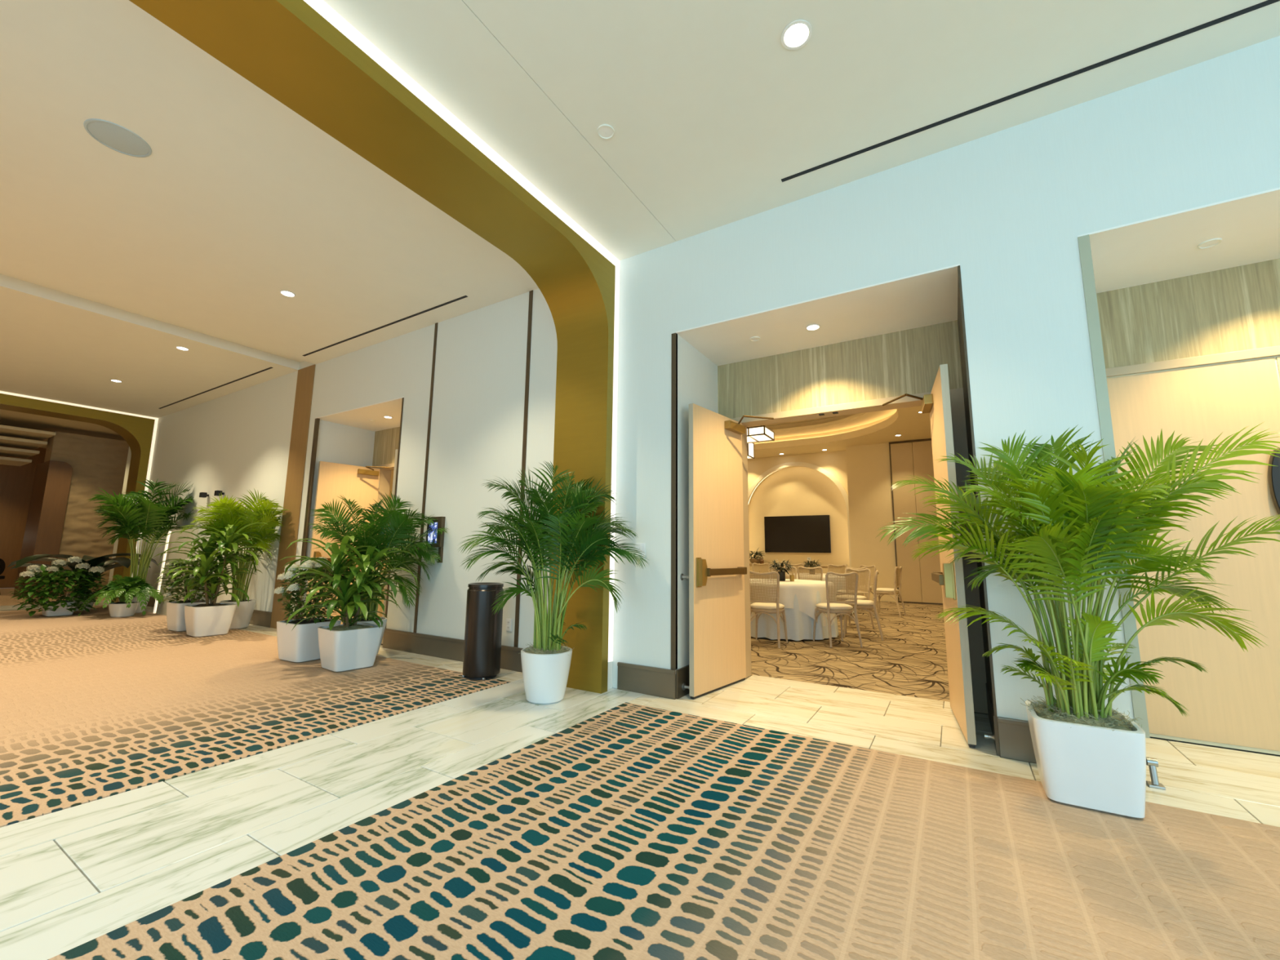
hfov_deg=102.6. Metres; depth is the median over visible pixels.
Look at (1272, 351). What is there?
trim
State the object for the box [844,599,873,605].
cushion
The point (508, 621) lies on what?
wall outlet
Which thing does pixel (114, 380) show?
recessed light
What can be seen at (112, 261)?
ceiling
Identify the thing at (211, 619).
planter
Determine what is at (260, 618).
baseboard
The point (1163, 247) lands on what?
ceiling
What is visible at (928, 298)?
ceiling
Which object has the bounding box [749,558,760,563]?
bowl
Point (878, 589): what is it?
cushion
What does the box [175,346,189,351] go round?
recessed light
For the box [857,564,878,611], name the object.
dining chair
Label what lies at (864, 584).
dining chair
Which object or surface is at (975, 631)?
trim
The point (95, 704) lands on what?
carpet
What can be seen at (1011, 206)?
wall
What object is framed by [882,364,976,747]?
door
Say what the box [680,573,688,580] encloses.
door stop
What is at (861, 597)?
cushion
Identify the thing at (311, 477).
trim
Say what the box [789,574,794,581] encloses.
candle holder
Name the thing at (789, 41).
recessed light
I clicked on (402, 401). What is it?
trim
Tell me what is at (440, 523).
room sign
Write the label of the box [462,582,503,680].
waste bin
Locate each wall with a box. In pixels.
[0,445,46,588]
[44,431,128,596]
[107,35,1279,721]
[379,470,393,617]
[747,450,849,568]
[845,442,922,602]
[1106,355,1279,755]
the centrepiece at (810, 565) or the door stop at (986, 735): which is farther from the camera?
the centrepiece at (810, 565)
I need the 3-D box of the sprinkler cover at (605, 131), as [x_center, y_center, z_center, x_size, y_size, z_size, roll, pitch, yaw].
[-0.227,-2.306,3.396,0.116,0.009,0.116,-4,-9,31]
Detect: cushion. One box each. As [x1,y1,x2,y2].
[750,602,784,609]
[815,603,853,609]
[835,595,866,599]
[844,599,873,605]
[876,587,898,591]
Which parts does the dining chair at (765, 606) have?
leg, cane panel, frame, seat, leg, leg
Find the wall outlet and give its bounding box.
[506,618,511,631]
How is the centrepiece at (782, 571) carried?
on the tablecloth at (806, 590)
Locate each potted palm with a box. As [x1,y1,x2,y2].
[86,477,195,613]
[177,488,288,629]
[306,490,449,653]
[457,461,648,704]
[877,422,1279,817]
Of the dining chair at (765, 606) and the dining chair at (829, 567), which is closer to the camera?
the dining chair at (765, 606)
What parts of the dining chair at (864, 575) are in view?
leg, cane panel, frame, leg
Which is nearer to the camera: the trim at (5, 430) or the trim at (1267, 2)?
the trim at (1267, 2)
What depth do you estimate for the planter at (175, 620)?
7.00 m
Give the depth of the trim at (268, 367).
8.85 m
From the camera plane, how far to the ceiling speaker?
3.49 m
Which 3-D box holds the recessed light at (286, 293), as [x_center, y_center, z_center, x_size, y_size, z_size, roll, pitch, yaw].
[-3.849,-2.035,5.599,0.150,0.007,0.150,-4,-9,31]
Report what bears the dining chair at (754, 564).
on the floor
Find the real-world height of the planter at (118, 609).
0.220 m
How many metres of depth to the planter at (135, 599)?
8.88 m
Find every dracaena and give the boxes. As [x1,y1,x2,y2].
[154,522,272,637]
[279,535,417,672]
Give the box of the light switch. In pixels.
[635,542,644,559]
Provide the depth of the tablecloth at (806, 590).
6.90 m
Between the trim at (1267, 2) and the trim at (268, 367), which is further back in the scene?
the trim at (268, 367)
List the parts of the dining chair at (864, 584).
cane panel, frame, leg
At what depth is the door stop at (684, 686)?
4.11 m
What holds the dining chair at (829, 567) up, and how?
on the floor
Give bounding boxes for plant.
[7,552,159,611]
[749,548,765,563]
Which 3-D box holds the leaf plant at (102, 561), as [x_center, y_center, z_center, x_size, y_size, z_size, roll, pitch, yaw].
[-10.064,1.835,9.286,1.848,1.023,1.843,-4,-9,31]
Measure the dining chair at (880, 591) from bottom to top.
0.929 m
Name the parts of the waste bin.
lid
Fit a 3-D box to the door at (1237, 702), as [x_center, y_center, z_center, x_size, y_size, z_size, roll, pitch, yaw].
[3.570,0.448,3.334,0.991,2.398,0.045,-4,-9,31]
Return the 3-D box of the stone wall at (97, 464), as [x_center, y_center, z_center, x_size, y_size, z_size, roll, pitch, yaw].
[-13.226,0.867,12.456,0.638,3.755,1.850,-4,-9,31]
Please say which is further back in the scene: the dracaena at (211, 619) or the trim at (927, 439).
the trim at (927, 439)
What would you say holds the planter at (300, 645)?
on the flowering shrub at (300, 645)
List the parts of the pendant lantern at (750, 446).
lamp shade, frame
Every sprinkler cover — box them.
[596,124,614,139]
[750,336,759,341]
[1197,238,1222,248]
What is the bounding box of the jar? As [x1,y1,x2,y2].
[760,558,764,564]
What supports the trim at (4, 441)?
attached to the wall at (16, 482)
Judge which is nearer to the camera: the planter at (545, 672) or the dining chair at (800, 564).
the planter at (545, 672)
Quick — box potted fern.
[78,574,164,617]
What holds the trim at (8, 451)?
attached to the wall at (16, 482)
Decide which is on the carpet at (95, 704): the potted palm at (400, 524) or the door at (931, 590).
the potted palm at (400, 524)
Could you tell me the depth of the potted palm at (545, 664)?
4.02 m
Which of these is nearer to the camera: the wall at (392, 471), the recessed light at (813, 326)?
the recessed light at (813, 326)
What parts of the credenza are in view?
door, door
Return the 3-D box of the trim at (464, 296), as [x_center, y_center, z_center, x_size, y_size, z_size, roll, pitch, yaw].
[-3.380,-1.904,6.507,3.473,0.004,0.030,-4,-9,31]
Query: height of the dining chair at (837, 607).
0.929 m
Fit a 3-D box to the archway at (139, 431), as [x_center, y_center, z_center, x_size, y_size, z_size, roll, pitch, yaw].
[-12.356,0.207,8.201,0.600,3.901,6.498,-4,-9,31]
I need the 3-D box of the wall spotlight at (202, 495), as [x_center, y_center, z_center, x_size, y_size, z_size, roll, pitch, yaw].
[-7.775,0.270,9.148,0.100,0.090,0.120,-4,-9,31]
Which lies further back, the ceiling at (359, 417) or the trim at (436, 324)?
the ceiling at (359, 417)
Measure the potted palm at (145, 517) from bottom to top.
2.381 m
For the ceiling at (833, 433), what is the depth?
12.86 m
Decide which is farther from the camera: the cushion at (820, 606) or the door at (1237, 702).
the cushion at (820, 606)
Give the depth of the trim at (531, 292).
5.28 m
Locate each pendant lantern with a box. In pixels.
[746,425,774,443]
[746,426,754,459]
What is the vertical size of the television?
1.050 m
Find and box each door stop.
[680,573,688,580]
[681,683,688,690]
[983,733,995,741]
[1146,756,1165,790]
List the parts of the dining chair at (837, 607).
leg, leg, seat, leg, cane panel, frame, leg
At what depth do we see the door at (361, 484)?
7.61 m
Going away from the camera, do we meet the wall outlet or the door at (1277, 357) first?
the door at (1277, 357)
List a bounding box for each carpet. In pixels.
[0,587,108,605]
[0,604,510,827]
[48,702,1279,959]
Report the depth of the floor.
2.74 m
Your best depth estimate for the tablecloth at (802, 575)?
9.71 m
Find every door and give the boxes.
[303,461,389,624]
[381,448,398,645]
[688,403,773,699]
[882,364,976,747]
[889,442,922,602]
[911,440,942,603]
[1106,357,1279,751]
[1275,356,1279,377]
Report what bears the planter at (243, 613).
on the potted palm at (224, 513)
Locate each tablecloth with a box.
[750,578,836,626]
[750,591,839,640]
[769,573,849,604]
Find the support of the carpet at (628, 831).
on the floor
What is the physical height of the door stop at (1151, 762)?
0.130 m
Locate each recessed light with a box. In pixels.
[110,379,122,382]
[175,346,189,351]
[279,289,296,297]
[781,19,812,49]
[805,324,820,330]
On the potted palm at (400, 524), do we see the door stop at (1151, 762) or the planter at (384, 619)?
the planter at (384, 619)
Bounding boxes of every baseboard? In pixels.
[146,595,271,627]
[294,616,1036,763]
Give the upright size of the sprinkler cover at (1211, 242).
0.009 m
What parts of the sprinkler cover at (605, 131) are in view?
plate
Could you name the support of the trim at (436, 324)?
attached to the wall at (1011, 206)
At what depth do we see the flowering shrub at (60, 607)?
8.36 m
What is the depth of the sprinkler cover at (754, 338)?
4.57 m
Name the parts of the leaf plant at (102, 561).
planter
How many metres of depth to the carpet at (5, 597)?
11.05 m
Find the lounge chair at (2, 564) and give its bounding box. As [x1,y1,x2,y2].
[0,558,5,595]
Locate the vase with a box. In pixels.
[777,571,785,581]
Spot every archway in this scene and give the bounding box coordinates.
[0,391,158,602]
[128,0,619,693]
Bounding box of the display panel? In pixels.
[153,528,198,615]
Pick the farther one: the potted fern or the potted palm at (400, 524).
the potted fern
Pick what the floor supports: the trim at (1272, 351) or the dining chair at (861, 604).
the dining chair at (861, 604)
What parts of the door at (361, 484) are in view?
closer arm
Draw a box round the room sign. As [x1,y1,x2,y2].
[426,516,445,562]
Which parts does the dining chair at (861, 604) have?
leg, leg, seat, frame, leg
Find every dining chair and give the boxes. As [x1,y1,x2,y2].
[749,570,787,648]
[751,562,769,578]
[769,565,793,578]
[771,566,796,579]
[784,563,804,573]
[796,566,822,580]
[813,571,862,647]
[827,564,847,573]
[835,566,871,620]
[835,568,874,631]
[843,569,884,640]
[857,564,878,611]
[872,566,906,617]
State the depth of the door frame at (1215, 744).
3.21 m
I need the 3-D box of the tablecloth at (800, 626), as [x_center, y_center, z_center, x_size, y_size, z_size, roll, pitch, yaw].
[2.079,1.869,7.582,1.618,0.723,1.612,-4,-9,31]
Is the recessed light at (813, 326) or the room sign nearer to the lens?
the recessed light at (813, 326)
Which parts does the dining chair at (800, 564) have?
cane panel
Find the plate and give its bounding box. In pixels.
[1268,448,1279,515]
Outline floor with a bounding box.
[0,594,1279,959]
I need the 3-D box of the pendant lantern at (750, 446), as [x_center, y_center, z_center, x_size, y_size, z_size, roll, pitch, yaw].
[2.403,-1.081,12.149,0.474,1.150,0.424,-4,-9,31]
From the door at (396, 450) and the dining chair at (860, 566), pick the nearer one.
the door at (396, 450)
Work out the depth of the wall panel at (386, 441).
8.12 m
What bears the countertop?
on the credenza
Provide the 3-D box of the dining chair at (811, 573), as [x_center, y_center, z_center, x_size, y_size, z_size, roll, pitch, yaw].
[3.120,2.036,9.321,0.441,0.929,0.510,-3,-9,23]
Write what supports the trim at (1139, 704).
attached to the wall at (1011, 206)
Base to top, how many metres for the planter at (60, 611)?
0.220 m
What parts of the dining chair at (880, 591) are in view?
leg, seat, leg, frame, cane panel, leg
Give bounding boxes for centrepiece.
[768,559,794,581]
[802,559,821,568]
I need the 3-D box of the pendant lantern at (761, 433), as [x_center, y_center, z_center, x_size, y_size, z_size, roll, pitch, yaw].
[2.143,-1.351,10.396,0.974,1.110,0.624,-4,-9,31]
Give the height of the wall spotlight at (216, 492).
0.090 m
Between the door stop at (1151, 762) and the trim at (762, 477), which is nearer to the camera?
the door stop at (1151, 762)
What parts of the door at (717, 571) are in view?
closer arm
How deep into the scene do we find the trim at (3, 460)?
12.16 m
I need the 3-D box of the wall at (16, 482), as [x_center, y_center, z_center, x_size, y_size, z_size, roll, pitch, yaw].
[-15.453,0.398,10.512,7.100,4.102,7.632,-4,-9,31]
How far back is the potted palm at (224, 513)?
7.32 m
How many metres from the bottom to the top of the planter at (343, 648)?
0.385 m
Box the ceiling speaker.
[83,118,151,157]
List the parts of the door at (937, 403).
closer arm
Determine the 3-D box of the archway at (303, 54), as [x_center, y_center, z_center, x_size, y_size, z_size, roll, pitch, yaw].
[-2.133,-0.554,2.022,0.595,3.901,6.498,-4,-9,31]
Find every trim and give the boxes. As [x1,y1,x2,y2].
[0,424,56,440]
[0,435,47,449]
[0,446,39,457]
[0,456,31,466]
[13,460,72,598]
[158,367,273,408]
[270,364,315,628]
[294,417,319,615]
[302,295,467,355]
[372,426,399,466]
[374,462,394,616]
[385,397,404,628]
[413,322,438,632]
[513,289,533,647]
[671,333,677,670]
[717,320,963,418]
[731,387,987,713]
[747,462,851,577]
[781,0,1279,182]
[888,438,942,604]
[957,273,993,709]
[1077,234,1150,737]
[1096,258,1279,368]
[1105,345,1279,377]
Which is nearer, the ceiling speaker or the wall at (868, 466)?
the ceiling speaker
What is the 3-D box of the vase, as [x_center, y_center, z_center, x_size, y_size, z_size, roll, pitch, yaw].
[2.138,1.450,7.737,0.110,0.140,0.110,-4,-9,31]
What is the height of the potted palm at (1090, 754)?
1.845 m
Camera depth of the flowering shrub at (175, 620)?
7.03 m
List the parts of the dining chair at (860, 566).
cane panel, frame, leg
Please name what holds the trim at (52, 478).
attached to the stone wall at (97, 464)
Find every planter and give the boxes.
[41,600,77,617]
[108,601,138,617]
[118,595,150,613]
[166,600,213,631]
[184,602,236,637]
[219,599,256,629]
[276,617,341,662]
[317,622,383,672]
[348,617,386,653]
[520,645,572,704]
[1025,700,1146,817]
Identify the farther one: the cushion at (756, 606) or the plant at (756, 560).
the plant at (756, 560)
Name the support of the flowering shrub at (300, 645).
on the carpet at (95, 704)
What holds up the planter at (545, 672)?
on the potted palm at (545, 664)
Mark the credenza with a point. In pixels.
(824, 568)
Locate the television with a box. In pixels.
[764,515,831,552]
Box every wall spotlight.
[199,492,208,497]
[213,490,224,496]
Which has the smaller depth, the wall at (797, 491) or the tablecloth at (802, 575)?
the tablecloth at (802, 575)
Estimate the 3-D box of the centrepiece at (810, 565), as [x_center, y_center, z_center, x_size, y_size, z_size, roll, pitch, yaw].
[3.483,1.754,10.405,0.429,0.312,0.452,-4,-9,31]
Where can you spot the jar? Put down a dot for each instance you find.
(762, 561)
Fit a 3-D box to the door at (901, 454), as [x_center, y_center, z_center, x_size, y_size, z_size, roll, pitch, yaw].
[6.553,1.007,12.636,0.490,3.900,0.060,-4,-9,31]
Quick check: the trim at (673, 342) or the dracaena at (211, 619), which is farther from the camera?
the dracaena at (211, 619)
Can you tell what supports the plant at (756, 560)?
on the credenza
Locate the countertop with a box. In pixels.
[749,564,842,567]
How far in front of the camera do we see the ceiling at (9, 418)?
11.84 m
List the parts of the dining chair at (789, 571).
cane panel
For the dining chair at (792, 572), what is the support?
on the floor
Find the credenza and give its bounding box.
[749,564,844,577]
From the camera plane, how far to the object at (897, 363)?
4.58 m
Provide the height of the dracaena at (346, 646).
1.268 m
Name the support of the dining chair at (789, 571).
on the floor
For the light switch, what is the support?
attached to the wall at (1011, 206)
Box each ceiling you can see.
[0,0,1279,417]
[0,408,125,448]
[315,396,403,431]
[675,263,959,365]
[751,405,931,458]
[1077,186,1279,293]
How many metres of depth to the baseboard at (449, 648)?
4.19 m
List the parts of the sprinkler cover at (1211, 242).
plate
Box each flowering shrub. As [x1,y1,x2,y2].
[8,555,108,617]
[154,558,224,631]
[273,556,345,662]
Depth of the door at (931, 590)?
12.39 m
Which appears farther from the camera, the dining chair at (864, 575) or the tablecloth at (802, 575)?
the tablecloth at (802, 575)

